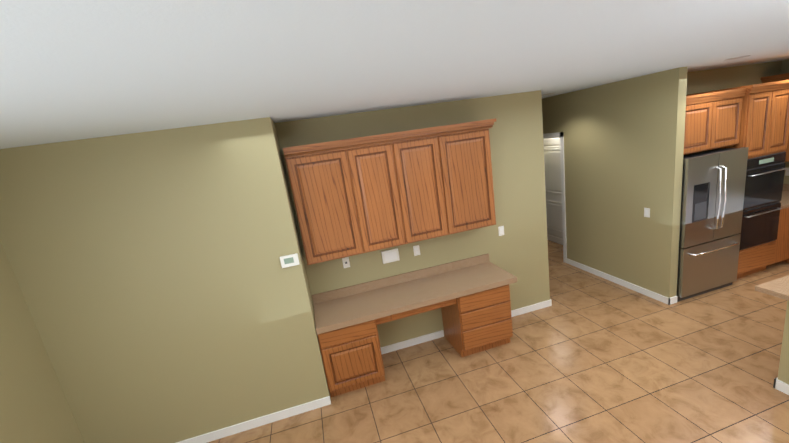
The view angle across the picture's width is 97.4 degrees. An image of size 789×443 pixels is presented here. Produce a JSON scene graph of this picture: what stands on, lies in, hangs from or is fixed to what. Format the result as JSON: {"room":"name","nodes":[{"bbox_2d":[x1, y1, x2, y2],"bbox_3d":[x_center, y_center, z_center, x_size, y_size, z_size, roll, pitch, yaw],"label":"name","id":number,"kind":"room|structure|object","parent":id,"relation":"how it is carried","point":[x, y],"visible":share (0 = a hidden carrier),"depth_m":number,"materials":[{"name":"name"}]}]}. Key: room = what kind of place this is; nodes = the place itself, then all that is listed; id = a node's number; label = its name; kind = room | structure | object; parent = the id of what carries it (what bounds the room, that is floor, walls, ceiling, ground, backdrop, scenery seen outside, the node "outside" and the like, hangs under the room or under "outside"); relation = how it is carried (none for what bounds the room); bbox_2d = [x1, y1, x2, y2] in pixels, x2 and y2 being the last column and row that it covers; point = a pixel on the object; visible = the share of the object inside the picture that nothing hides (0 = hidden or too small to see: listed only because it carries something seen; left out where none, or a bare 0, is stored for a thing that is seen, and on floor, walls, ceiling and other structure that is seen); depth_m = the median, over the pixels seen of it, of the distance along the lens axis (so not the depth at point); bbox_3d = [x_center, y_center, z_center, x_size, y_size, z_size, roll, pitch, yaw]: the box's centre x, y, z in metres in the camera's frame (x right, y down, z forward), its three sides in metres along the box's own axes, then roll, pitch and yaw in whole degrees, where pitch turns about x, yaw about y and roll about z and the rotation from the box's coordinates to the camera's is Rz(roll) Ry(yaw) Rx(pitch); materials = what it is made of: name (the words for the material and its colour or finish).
{"room":"kitchen","nodes":[
{"label":"kitchen","id":0,"kind":"room"},
{"bbox_2d":[0,59,788,442],"bbox_3d":[1.589,0.024,3.540,9.200,2.730,8.200,-11,13,-13],"label":"wall","id":1,"kind":"structure","parent":0,"point":[152,289],"depth_m":2.97,"materials":[{"name":"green paint"}]},
{"bbox_2d":[176,396,330,442],"bbox_3d":[-1.584,1.940,3.173,2.000,0.085,0.013,-11,13,-13],"label":"baseboard","id":2,"kind":"structure","parent":1,"relation":"attached to","point":[259,421],"depth_m":3.24,"materials":[{"name":"white wood"}]},
{"bbox_2d":[280,253,298,267],"bbox_3d":[-0.918,0.344,3.037,0.150,0.100,0.025,-11,13,-13],"label":"thermostat","id":3,"kind":"object","parent":1,"relation":"attached to","point":[289,260],"visible":0.98,"depth_m":3.03,"materials":[{"name":"white plastic"}]},
{"bbox_2d":[284,146,366,264],"bbox_3d":[-0.687,-0.166,3.431,0.555,1.060,0.328,-11,13,-13],"label":"upper cabinet","id":4,"kind":"object","parent":1,"relation":"attached to","point":[322,184],"depth_m":3.27,"materials":[{"name":"brown wood"}]},
{"bbox_2d":[342,257,349,267],"bbox_3d":[-0.526,0.448,3.766,0.072,0.116,0.007,-11,13,-13],"label":"electrical outlet plate","id":5,"kind":"object","parent":1,"relation":"attached to","point":[346,263],"depth_m":3.76,"materials":[{"name":"white plastic"}]},
{"bbox_2d":[347,138,406,251],"bbox_3d":[-0.209,-0.262,3.543,0.445,1.060,0.328,-11,13,-13],"label":"upper cabinet","id":6,"kind":"object","parent":1,"relation":"attached to","point":[356,196],"depth_m":3.39,"materials":[{"name":"brown wood"}]},
{"bbox_2d":[381,248,399,263],"bbox_3d":[-0.044,0.384,3.871,0.190,0.140,0.033,-11,13,-13],"label":"wall plate","id":7,"kind":"object","parent":1,"relation":"attached to","point":[390,255],"visible":1,"depth_m":3.86,"materials":[{"name":"white plastic"}]},
{"bbox_2d":[381,330,443,353],"bbox_3d":[0.196,1.452,4.157,0.850,0.085,0.013,-11,13,-13],"label":"baseboard","id":8,"kind":"structure","parent":1,"relation":"attached to","point":[407,343],"depth_m":4.15,"materials":[{"name":"white wood"}]},
{"bbox_2d":[413,245,419,255],"bbox_3d":[0.255,0.331,3.957,0.072,0.116,0.007,-11,13,-13],"label":"electrical outlet plate","id":9,"kind":"object","parent":1,"relation":"attached to","point":[416,248],"depth_m":3.95,"materials":[{"name":"white plastic"}]},
{"bbox_2d":[395,130,450,243],"bbox_3d":[0.231,-0.349,3.647,0.475,1.060,0.328,-11,13,-13],"label":"upper cabinet","id":10,"kind":"object","parent":1,"relation":"attached to","point":[419,157],"depth_m":3.49,"materials":[{"name":"brown wood"}]},
{"bbox_2d":[439,122,495,233],"bbox_3d":[0.732,-0.450,3.765,0.575,1.060,0.328,-11,13,-13],"label":"upper cabinet","id":11,"kind":"object","parent":1,"relation":"attached to","point":[467,165],"depth_m":3.60,"materials":[{"name":"brown wood"}]},
{"bbox_2d":[498,226,503,235],"bbox_3d":[1.294,0.114,4.199,0.072,0.116,0.008,-11,13,-13],"label":"electrical outlet plate","id":12,"kind":"object","parent":1,"relation":"attached to","point":[501,229],"depth_m":4.20,"materials":[{"name":"white plastic"}]},
{"bbox_2d":[511,299,551,316],"bbox_3d":[1.647,1.162,4.498,0.908,0.085,0.013,-11,13,-13],"label":"baseboard","id":13,"kind":"structure","parent":1,"relation":"attached to","point":[547,303],"depth_m":4.53,"materials":[{"name":"white wood"}]},
{"bbox_2d":[543,138,562,244],"bbox_3d":[3.070,-0.580,6.592,0.043,2.100,1.000,-11,13,-13],"label":"pantry door","id":14,"kind":"structure","parent":1,"relation":"in","point":[552,163],"depth_m":6.63,"materials":[{"name":"white"}]},
{"bbox_2d":[543,132,566,262],"bbox_3d":[2.689,-0.446,6.113,0.131,2.165,1.010,-11,13,-13],"label":"door frame","id":15,"kind":"structure","parent":1,"relation":"attached to","point":[560,135],"depth_m":5.63,"materials":[{"name":"white wood"}]},
{"bbox_2d":[567,258,673,304],"bbox_3d":[3.149,0.817,5.045,0.043,0.085,1.713,-11,13,-13],"label":"baseboard","id":16,"kind":"structure","parent":1,"relation":"attached to","point":[669,301],"depth_m":4.81,"materials":[{"name":"white wood"}]},
{"bbox_2d":[644,208,649,217],"bbox_3d":[3.128,-0.111,4.294,0.008,0.116,0.072,-11,13,-13],"label":"electrical outlet plate","id":17,"kind":"object","parent":1,"relation":"attached to","point":[646,210],"depth_m":4.29,"materials":[{"name":"white plastic"}]},
{"bbox_2d":[683,97,714,154],"bbox_3d":[3.325,-1.123,4.197,0.470,0.580,0.608,-11,13,-13],"label":"upper cabinet","id":18,"kind":"object","parent":1,"relation":"attached to","point":[699,134],"depth_m":3.92,"materials":[{"name":"brown wood"}]},
{"bbox_2d":[711,93,746,148],"bbox_3d":[3.774,-1.212,4.303,0.470,0.580,0.608,-11,13,-13],"label":"upper cabinet","id":19,"kind":"object","parent":1,"relation":"attached to","point":[729,107],"depth_m":4.02,"materials":[{"name":"brown wood"}]},
{"bbox_2d":[759,77,788,88],"bbox_3d":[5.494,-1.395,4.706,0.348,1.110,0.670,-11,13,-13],"label":"crown molding","id":20,"kind":"structure","parent":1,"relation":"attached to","point":[778,80],"depth_m":4.00,"materials":[{"name":"brown wood"}]},
{"bbox_2d":[0,0,788,148],"bbox_3d":[1.443,-1.313,3.159,9.420,0.060,8.550,-11,13,-13],"label":"ceiling","id":21,"kind":"structure","parent":0,"point":[70,70],"depth_m":1.32,"materials":[{"name":"white paint"}]},
{"bbox_2d":[724,55,750,60],"bbox_3d":[3.453,-1.648,3.493,0.191,0.003,0.191,-14,14,-22],"label":"recessed light","id":22,"kind":"object","parent":21,"relation":"in","point":[724,60],"depth_m":3.47,"materials":[{"name":"grey"}]},
{"bbox_2d":[207,240,788,442],"bbox_3d":[1.831,1.377,3.791,9.420,0.060,8.550,-11,13,-13],"label":"floor","id":23,"kind":"structure","parent":0,"point":[587,357],"depth_m":3.27,"materials":[{"name":"tile"}]},
{"bbox_2d":[312,254,516,396],"bbox_3d":[0.261,1.090,3.804,2.125,0.925,0.578,-11,13,-13],"label":"desk","id":24,"kind":"object","parent":23,"relation":"on","point":[470,297],"visible":1,"depth_m":3.64,"materials":[{"name":"brown wood"}]},
{"bbox_2d":[677,147,748,301],"bbox_3d":[3.741,0.009,4.432,0.916,1.755,0.762,-11,13,-13],"label":"fridge","id":25,"kind":"object","parent":23,"relation":"on","point":[713,191],"visible":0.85,"depth_m":4.11,"materials":[{"name":"grey metal"}]},
{"bbox_2d":[687,85,788,277],"bbox_3d":[4.492,-0.471,4.613,0.740,2.390,0.668,-11,13,-13],"label":"tall cabinet","id":26,"kind":"object","parent":23,"relation":"on","point":[754,118],"depth_m":4.26,"materials":[{"name":"brown wood"}]},
{"bbox_2d":[783,201,788,208],"bbox_3d":[5.037,-0.261,4.819,0.307,0.040,0.638,-11,13,-13],"label":"countertop","id":27,"kind":"structure","parent":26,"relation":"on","point":[785,203],"depth_m":4.53,"materials":[{"name":"beige stone"}]},
{"bbox_2d":[773,299,788,394],"bbox_3d":[3.874,0.903,2.550,1.453,0.848,0.816,-11,13,-13],"label":"wall","id":28,"kind":"structure","parent":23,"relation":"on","point":[781,383],"depth_m":2.77,"materials":[{"name":"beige paint"}]},
{"bbox_2d":[755,275,788,302],"bbox_3d":[3.777,0.468,2.491,1.620,0.040,0.970,-11,13,-13],"label":"island countertop","id":29,"kind":"structure","parent":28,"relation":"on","point":[779,287],"depth_m":2.71,"materials":[{"name":"beige stone"}]}
]}

